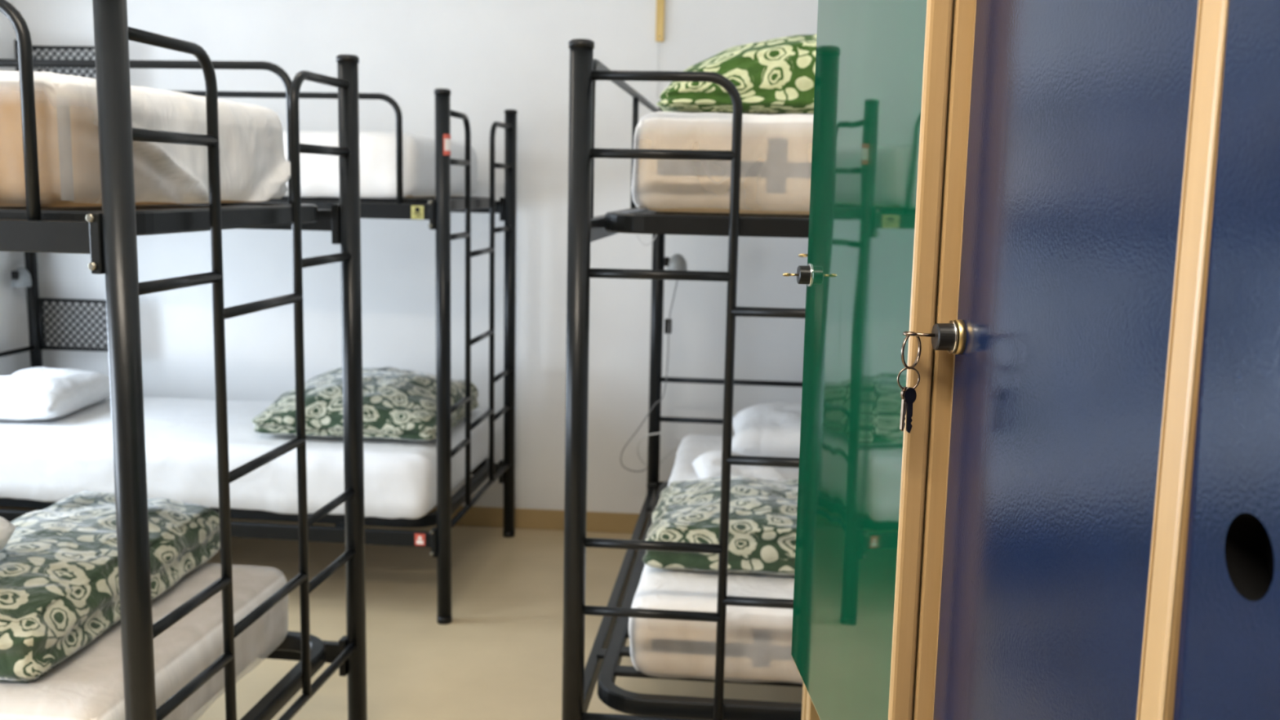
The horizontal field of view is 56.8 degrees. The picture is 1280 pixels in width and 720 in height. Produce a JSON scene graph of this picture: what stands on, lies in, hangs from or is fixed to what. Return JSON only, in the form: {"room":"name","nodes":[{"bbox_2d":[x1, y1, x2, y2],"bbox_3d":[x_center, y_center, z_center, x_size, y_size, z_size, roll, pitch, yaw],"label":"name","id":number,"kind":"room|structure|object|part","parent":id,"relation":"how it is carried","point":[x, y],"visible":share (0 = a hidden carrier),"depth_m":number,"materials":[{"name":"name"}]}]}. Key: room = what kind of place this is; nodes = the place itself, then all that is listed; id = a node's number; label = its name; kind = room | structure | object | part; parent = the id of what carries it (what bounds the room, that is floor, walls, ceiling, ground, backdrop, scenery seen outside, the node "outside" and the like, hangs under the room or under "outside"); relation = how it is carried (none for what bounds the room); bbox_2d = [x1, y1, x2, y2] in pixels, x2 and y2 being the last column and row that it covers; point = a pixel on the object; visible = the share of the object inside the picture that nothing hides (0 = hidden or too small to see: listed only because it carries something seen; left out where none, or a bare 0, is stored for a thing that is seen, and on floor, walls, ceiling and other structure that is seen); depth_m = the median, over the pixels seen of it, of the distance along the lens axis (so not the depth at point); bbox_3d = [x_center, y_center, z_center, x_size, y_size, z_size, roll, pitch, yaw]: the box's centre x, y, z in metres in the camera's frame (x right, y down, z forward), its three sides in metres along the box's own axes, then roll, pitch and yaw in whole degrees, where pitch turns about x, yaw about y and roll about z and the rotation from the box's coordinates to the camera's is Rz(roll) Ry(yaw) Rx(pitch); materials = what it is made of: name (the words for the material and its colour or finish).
{"room":"dormitory","nodes":[
{"label":"dormitory","id":0,"kind":"room"},
{"bbox_2d":[0,0,31,376],"bbox_3d":[-3.001,-0.214,1.469,0.200,2.750,7.127,2,8,5],"label":"wall","id":1,"kind":"structure","parent":0,"point":[14,325],"depth_m":4.90,"materials":[{"name":"white paint"}]},
{"bbox_2d":[0,506,36,511],"bbox_3d":[-2.917,1.097,1.729,0.012,0.085,6.951,2,8,5],"label":"baseboard","id":2,"kind":"structure","parent":1,"relation":"attached to","point":[1,508],"depth_m":4.98,"materials":[{"name":"brown plastic"}]},
{"bbox_2d":[13,0,817,513],"bbox_3d":[-0.658,-0.669,4.884,4.260,2.750,0.150,2,8,5],"label":"wall","id":3,"kind":"structure","parent":0,"point":[493,57],"depth_m":4.82,"materials":[{"name":"white paint"}]},
{"bbox_2d":[428,505,639,533],"bbox_3d":[-0.693,0.660,4.999,3.860,0.085,0.012,2,8,5],"label":"baseboard","id":4,"kind":"structure","parent":3,"relation":"attached to","point":[477,516],"depth_m":4.97,"materials":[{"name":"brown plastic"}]},
{"bbox_2d":[655,0,664,98],"bbox_3d":[0.082,-1.448,4.617,0.032,0.840,0.019,2,8,5],"label":"wall strip","id":5,"kind":"object","parent":3,"relation":"attached to","point":[660,26],"visible":0.9,"depth_m":4.63,"materials":[{"name":"yellow wood"}]},
{"bbox_3d":[0.071,-1.143,4.666,0.007,0.222,0.009,2,8,5],"label":"cord","id":6,"kind":"part","parent":5,"relation":"part of","materials":[{"name":"white plastic"}]},
{"bbox_2d":[33,508,802,719],"bbox_3d":[-1.002,1.252,1.580,4.260,0.100,7.377,2,8,5],"label":"floor","id":7,"kind":"structure","parent":0,"point":[500,655],"depth_m":3.83,"materials":[{"name":"beige plastic"}]},
{"bbox_2d":[0,0,367,719],"bbox_3d":[-1.755,0.183,2.478,2.081,1.722,1.034,2,8,7],"label":"bunk bed","id":8,"kind":"object","parent":7,"relation":"on","point":[108,232],"visible":0.87,"depth_m":2.11,"materials":[{"name":"black metal"}]},
{"bbox_3d":[-1.813,-0.413,1.898,1.801,0.345,0.020,2,8,7],"label":"guard rail","id":9,"kind":"part","parent":8,"relation":"part of","materials":[{"name":"black metal"}]},
{"bbox_3d":[-1.803,-0.224,1.925,1.962,0.049,0.026,2,8,7],"label":"rail","id":10,"kind":"part","parent":8,"relation":"part of","materials":[{"name":"black metal"}]},
{"bbox_3d":[-0.827,-0.179,1.814,0.017,0.093,0.034,2,8,7],"label":"hook plate","id":11,"kind":"part","parent":8,"relation":"part of","materials":[{"name":"black metal"}]},
{"bbox_3d":[-0.805,0.292,1.880,0.047,1.712,0.047,2,8,7],"label":"post","id":12,"kind":"part","parent":8,"relation":"part of","materials":[{"name":"black metal"}]},
{"bbox_2d":[0,562,288,719],"bbox_3d":[-1.798,0.600,2.545,1.873,0.187,0.849,2,8,7],"label":"mattress","id":13,"kind":"object","parent":8,"relation":"on","point":[87,685],"visible":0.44,"depth_m":2.35,"materials":[{"name":"white fabric"}]},
{"bbox_2d":[0,516,20,551],"bbox_3d":[-1.496,0.383,2.144,0.567,0.231,0.360,2,8,7],"label":"pillow","id":14,"kind":"object","parent":13,"relation":"on","point":[6,528],"visible":1,"depth_m":2.25,"materials":[{"name":"white fabric"}]},
{"bbox_2d":[0,490,220,683],"bbox_3d":[-1.220,0.440,2.494,0.388,0.165,0.814,2,8,5],"label":"duvet","id":15,"kind":"object","parent":13,"relation":"on","point":[60,583],"visible":0.84,"depth_m":2.36,"materials":[{"name":"green fabric"}]},
{"bbox_2d":[0,71,290,207],"bbox_3d":[-1.760,-0.444,2.386,1.905,0.219,0.894,2,8,7],"label":"mattress","id":16,"kind":"object","parent":8,"relation":"on","point":[254,167],"visible":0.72,"depth_m":2.08,"materials":[{"name":"white fabric"}]},
{"bbox_3d":[-1.698,-0.554,2.864,1.801,0.345,0.020,2,8,7],"label":"guard rail","id":17,"kind":"part","parent":8,"relation":"part of","materials":[{"name":"black metal"}]},
{"bbox_3d":[-1.687,-0.364,2.890,1.962,0.049,0.026,2,8,7],"label":"rail","id":18,"kind":"part","parent":8,"relation":"part of","materials":[{"name":"black metal"}]},
{"bbox_3d":[-1.709,0.689,3.045,1.962,0.049,0.026,2,8,7],"label":"rail","id":19,"kind":"part","parent":8,"relation":"part of","materials":[{"name":"black metal"}]},
{"bbox_3d":[-0.711,-0.319,2.779,0.017,0.093,0.034,2,8,7],"label":"hook plate","id":20,"kind":"part","parent":8,"relation":"part of","materials":[{"name":"black metal"}]},
{"bbox_3d":[-0.733,0.734,2.935,0.017,0.093,0.034,2,8,7],"label":"hook plate","id":21,"kind":"part","parent":8,"relation":"part of","materials":[{"name":"black metal"}]},
{"bbox_3d":[-0.690,0.152,2.845,0.047,1.712,0.047,2,8,7],"label":"post","id":22,"kind":"part","parent":8,"relation":"part of","materials":[{"name":"black metal"}]},
{"bbox_2d":[0,39,517,624],"bbox_3d":[-1.582,-0.216,4.354,2.081,1.970,1.033,2,8,6],"label":"bunk bed","id":23,"kind":"object","parent":7,"relation":"on","point":[437,209],"visible":0.5,"depth_m":3.98,"materials":[{"name":"black metal"}]},
{"bbox_2d":[11,266,31,287],"bbox_3d":[-2.546,-0.341,4.862,0.075,0.080,0.086,2,8,6],"label":"lamp","id":24,"kind":"object","parent":23,"relation":"attached to","point":[20,277],"visible":1,"depth_m":4.84,"materials":[{"name":"grey plastic"}]},
{"bbox_3d":[-2.540,-0.199,4.960,0.047,1.712,0.047,2,8,6],"label":"post","id":25,"kind":"part","parent":23,"relation":"part of","materials":[{"name":"black metal"}]},
{"bbox_3d":[-2.304,-1.169,4.793,0.436,0.203,0.022,2,8,6],"label":"panel","id":26,"kind":"part","parent":23,"relation":"part of","materials":[{"name":"black metal"}]},
{"bbox_3d":[-2.325,-0.146,4.944,0.436,0.220,0.022,2,8,6],"label":"panel","id":27,"kind":"part","parent":23,"relation":"part of","materials":[{"name":"black metal"}]},
{"bbox_3d":[-1.649,0.553,3.974,1.962,0.049,0.026,2,8,6],"label":"rail","id":28,"kind":"part","parent":23,"relation":"part of","materials":[{"name":"black metal"}]},
{"bbox_2d":[0,396,488,519],"bbox_3d":[-1.601,0.327,4.414,1.938,0.223,0.897,2,8,6],"label":"mattress","id":29,"kind":"object","parent":23,"relation":"on","point":[55,460],"visible":0.62,"depth_m":4.00,"materials":[{"name":"white fabric"}]},
{"bbox_2d":[0,367,110,420],"bbox_3d":[-2.289,0.112,4.488,0.420,0.137,0.600,1,8,0],"label":"pillow","id":30,"kind":"object","parent":29,"relation":"on","point":[35,393],"visible":0.98,"depth_m":4.33,"materials":[{"name":"white fabric"}]},
{"bbox_2d":[251,366,479,440],"bbox_3d":[-0.981,0.136,4.349,0.675,0.181,0.678,2,8,6],"label":"duvet","id":31,"kind":"object","parent":29,"relation":"on","point":[399,404],"visible":0.78,"depth_m":4.09,"materials":[{"name":"green fabric"}]},
{"bbox_3d":[-1.638,-0.690,3.792,1.801,0.345,0.020,2,8,6],"label":"guard rail","id":32,"kind":"part","parent":23,"relation":"part of","materials":[{"name":"black metal"}]},
{"bbox_3d":[-1.627,-0.500,3.818,1.962,0.049,0.026,2,8,6],"label":"rail","id":33,"kind":"part","parent":23,"relation":"part of","materials":[{"name":"black metal"}]},
{"bbox_2d":[282,130,477,198],"bbox_3d":[-1.603,-0.709,4.265,1.886,0.220,0.894,2,8,6],"label":"mattress","id":34,"kind":"object","parent":23,"relation":"on","point":[319,173],"visible":0.25,"depth_m":3.77,"materials":[{"name":"white fabric"}]},
{"bbox_3d":[-0.650,-0.457,3.718,0.017,0.093,0.034,2,8,6],"label":"hook plate","id":35,"kind":"part","parent":23,"relation":"part of","materials":[{"name":"black metal"}]},
{"bbox_3d":[-0.672,0.597,3.874,0.017,0.093,0.034,2,8,6],"label":"hook plate","id":36,"kind":"part","parent":23,"relation":"part of","materials":[{"name":"black metal"}]},
{"bbox_3d":[-0.628,0.015,3.784,0.047,1.712,0.047,2,8,6],"label":"post","id":37,"kind":"part","parent":23,"relation":"part of","materials":[{"name":"black metal"}]},
{"bbox_3d":[-0.595,-0.667,3.669,0.003,0.036,0.025,7,10,37],"label":"white panel","id":38,"kind":"part","parent":23,"relation":"part of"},
{"bbox_3d":[-1.522,-0.641,4.785,1.962,0.049,0.026,2,8,6],"label":"rail","id":39,"kind":"part","parent":23,"relation":"part of","materials":[{"name":"black metal"}]},
{"bbox_3d":[-1.544,0.413,4.940,1.962,0.049,0.026,2,8,6],"label":"rail","id":40,"kind":"part","parent":23,"relation":"part of","materials":[{"name":"black metal"}]},
{"bbox_3d":[-0.566,0.456,4.840,0.017,0.093,0.034,2,8,6],"label":"hook plate","id":41,"kind":"part","parent":23,"relation":"part of","materials":[{"name":"black metal"}]},
{"bbox_3d":[-0.544,-0.597,4.684,0.017,0.093,0.034,2,8,6],"label":"hook plate","id":42,"kind":"part","parent":23,"relation":"part of","materials":[{"name":"black metal"}]},
{"bbox_3d":[-0.523,-0.126,4.750,0.047,1.712,0.047,2,8,6],"label":"post","id":43,"kind":"part","parent":23,"relation":"part of","materials":[{"name":"black metal"}]},
{"bbox_2d":[561,38,808,719],"bbox_3d":[0.453,0.090,3.420,1.033,1.722,2.081,2,8,5],"label":"bunk bed","id":44,"kind":"object","parent":7,"relation":"on","point":[602,665],"visible":0.26,"depth_m":2.46,"materials":[{"name":"black metal"}]},
{"bbox_3d":[-0.133,0.220,2.466,0.047,1.712,0.047,2,8,5],"label":"post","id":45,"kind":"part","parent":44,"relation":"part of","materials":[{"name":"black metal"}]},
{"bbox_3d":[-0.026,-0.404,3.395,0.026,0.049,1.962,2,8,5],"label":"rail","id":46,"kind":"part","parent":44,"relation":"part of","materials":[{"name":"black metal"}]},
{"bbox_3d":[-0.048,0.649,3.550,0.026,0.049,1.962,2,8,5],"label":"rail","id":47,"kind":"part","parent":44,"relation":"part of","materials":[{"name":"black metal"}]},
{"bbox_3d":[-0.020,-0.595,3.381,0.020,0.345,1.801,2,8,5],"label":"guard rail","id":48,"kind":"part","parent":44,"relation":"part of","materials":[{"name":"black metal"}]},
{"bbox_3d":[-0.016,-0.596,3.432,0.017,0.333,0.017,2,8,5],"label":"guard leg","id":49,"kind":"part","parent":44,"relation":"part of","materials":[{"name":"black metal"}]},
{"bbox_2d":[636,233,657,245],"bbox_3d":[0.019,-0.377,3.572,0.070,0.062,0.023,2,8,5],"label":"wire loop","id":50,"kind":"object","parent":44,"relation":"hanging from","point":[637,233],"visible":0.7,"depth_m":3.57,"materials":[{"name":"white plastic"}]},
{"bbox_2d":[620,280,678,471],"bbox_3d":[0.032,0.065,4.493,0.210,0.760,0.083,2,8,5],"label":"cable","id":51,"kind":"object","parent":44,"relation":"attached to","point":[677,280],"visible":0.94,"depth_m":4.46,"materials":[{"name":"grey plastic"}]},
{"bbox_3d":[0.047,0.516,4.520,0.034,0.093,0.017,2,8,5],"label":"hook plate","id":52,"kind":"part","parent":44,"relation":"part of","materials":[{"name":"black metal"}]},
{"bbox_3d":[0.062,-0.071,4.465,0.047,1.712,0.047,2,8,5],"label":"post","id":53,"kind":"part","parent":44,"relation":"part of","materials":[{"name":"black metal"}]},
{"bbox_2d":[636,431,679,466],"bbox_3d":[0.094,0.347,4.532,0.212,0.162,0.087,1,8,-1],"label":"cable","id":54,"kind":"object","parent":44,"relation":"attached to","point":[645,436],"visible":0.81,"depth_m":4.55,"materials":[{"name":"white plastic"}]},
{"bbox_2d":[664,318,671,333],"bbox_3d":[0.106,-0.127,4.453,0.026,0.056,0.024,2,8,5],"label":"switch","id":55,"kind":"object","parent":44,"relation":"attached to","point":[666,320],"visible":1,"depth_m":4.44,"materials":[{"name":"black plastic"}]},
{"bbox_2d":[664,253,687,271],"bbox_3d":[0.134,-0.356,4.417,0.086,0.080,0.075,2,8,5],"label":"lamp","id":56,"kind":"object","parent":44,"relation":"attached to","point":[677,262],"visible":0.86,"depth_m":4.39,"materials":[{"name":"grey plastic"}]},
{"bbox_2d":[628,434,802,681],"bbox_3d":[0.463,0.504,3.514,0.819,0.190,1.869,2,8,5],"label":"mattress","id":57,"kind":"object","parent":44,"relation":"on","point":[758,642],"visible":0.29,"depth_m":2.64,"materials":[{"name":"white fabric"}]},
{"bbox_2d":[642,475,798,575],"bbox_3d":[0.360,0.405,3.025,0.672,0.145,0.552,2,8,5],"label":"duvet","id":58,"kind":"object","parent":57,"relation":"on","point":[762,518],"visible":0.43,"depth_m":2.83,"materials":[{"name":"green fabric"}]},
{"bbox_2d":[690,449,786,480],"bbox_3d":[0.305,0.339,3.659,0.260,0.090,0.300,1,8,-5],"label":"pillow","id":59,"kind":"object","parent":57,"relation":"on","point":[708,464],"visible":0.36,"depth_m":3.57,"materials":[{"name":"white fabric"}]},
{"bbox_2d":[731,402,801,457],"bbox_3d":[0.618,0.247,4.079,0.620,0.165,0.439,2,8,5],"label":"pillow","id":60,"kind":"object","parent":57,"relation":"on","point":[768,429],"visible":0.34,"depth_m":3.92,"materials":[{"name":"white fabric"}]},
{"bbox_2d":[631,111,813,214],"bbox_3d":[0.479,-0.540,3.361,0.836,0.216,1.872,2,8,5],"label":"mattress","id":61,"kind":"object","parent":44,"relation":"on","point":[775,169],"visible":0.49,"depth_m":2.48,"materials":[{"name":"white fabric"}]},
{"bbox_2d":[656,33,817,115],"bbox_3d":[0.397,-0.659,2.734,0.698,0.198,0.476,2,8,3],"label":"duvet","id":62,"kind":"object","parent":61,"relation":"on","point":[775,76],"visible":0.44,"depth_m":2.54,"materials":[{"name":"green fabric"}]},
{"bbox_2d":[801,683,806,719],"bbox_3d":[0.480,0.315,1.565,0.465,1.820,0.370,1,8,-3],"label":"locker","id":63,"kind":"object","parent":7,"relation":"on","point":[804,689],"visible":0.02,"depth_m":1.75,"materials":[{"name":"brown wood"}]},
{"bbox_2d":[798,253,807,257],"bbox_3d":[0.234,-0.144,1.636,0.031,0.005,0.014,1,8,-3],"label":"key","id":64,"kind":"object","parent":63,"relation":"attached to","point":[799,255],"visible":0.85,"depth_m":1.63,"materials":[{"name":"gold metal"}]},
{"bbox_2d":[791,0,974,719],"bbox_3d":[0.442,0.354,1.158,0.545,1.860,0.413,1,8,-3],"label":"locker","id":65,"kind":"object","parent":7,"relation":"on","point":[892,77],"visible":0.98,"depth_m":0.97,"materials":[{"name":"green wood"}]},
{"bbox_2d":[782,272,798,276],"bbox_3d":[0.161,-0.091,1.264,0.016,0.004,0.008,1,8,-3],"label":"key","id":66,"kind":"object","parent":65,"relation":"attached to","point":[786,274],"visible":1,"depth_m":1.26,"materials":[{"name":"gold metal"}]},
{"bbox_3d":[0.448,0.325,1.354,0.511,1.860,0.018,1,8,-3],"label":"panel","id":67,"kind":"part","parent":65,"relation":"part of","materials":[{"name":"brown wood"}]},
{"bbox_3d":[0.468,0.383,0.965,0.511,1.860,0.018,1,8,-3],"label":"panel","id":68,"kind":"part","parent":65,"relation":"part of","materials":[{"name":"brown wood"}]},
{"bbox_2d":[931,0,1225,719],"bbox_3d":[0.474,0.410,0.786,0.518,1.860,0.340,1,8,-3],"label":"locker","id":69,"kind":"object","parent":7,"relation":"on","point":[1070,340],"visible":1,"depth_m":0.67,"materials":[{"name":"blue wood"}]},
{"bbox_2d":[897,331,935,433],"bbox_3d":[0.201,0.017,0.872,0.030,0.075,0.015,-2,9,-21],"label":"keys","id":70,"kind":"object","parent":69,"relation":"hanging from","point":[908,395],"visible":1,"depth_m":0.87,"materials":[{"name":"silver metal"}]},
{"bbox_3d":[0.205,-0.019,0.867,0.026,0.004,0.010,-1,9,-12],"label":"key stem","id":71,"kind":"part","parent":70,"relation":"part of","materials":[{"name":"silver metal"}]},
{"bbox_3d":[0.475,0.385,0.953,0.499,1.860,0.003,1,8,-3],"label":"panel","id":72,"kind":"part","parent":69,"relation":"part of","materials":[{"name":"brown wood"}]},
{"bbox_3d":[0.492,0.433,0.628,0.499,1.860,0.020,1,8,-3],"label":"panel","id":73,"kind":"part","parent":69,"relation":"part of","materials":[{"name":"brown wood"}]},
{"bbox_2d":[1160,0,1279,719],"bbox_3d":[0.499,0.461,0.444,0.503,1.860,0.351,1,8,-3],"label":"locker","id":74,"kind":"object","parent":7,"relation":"on","point":[1223,656],"visible":1,"depth_m":0.51,"materials":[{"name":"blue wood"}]},
{"bbox_3d":[0.493,0.435,0.617,0.499,1.860,0.003,1,8,-3],"label":"panel","id":75,"kind":"part","parent":74,"relation":"part of","materials":[{"name":"beige wood"}]}
]}

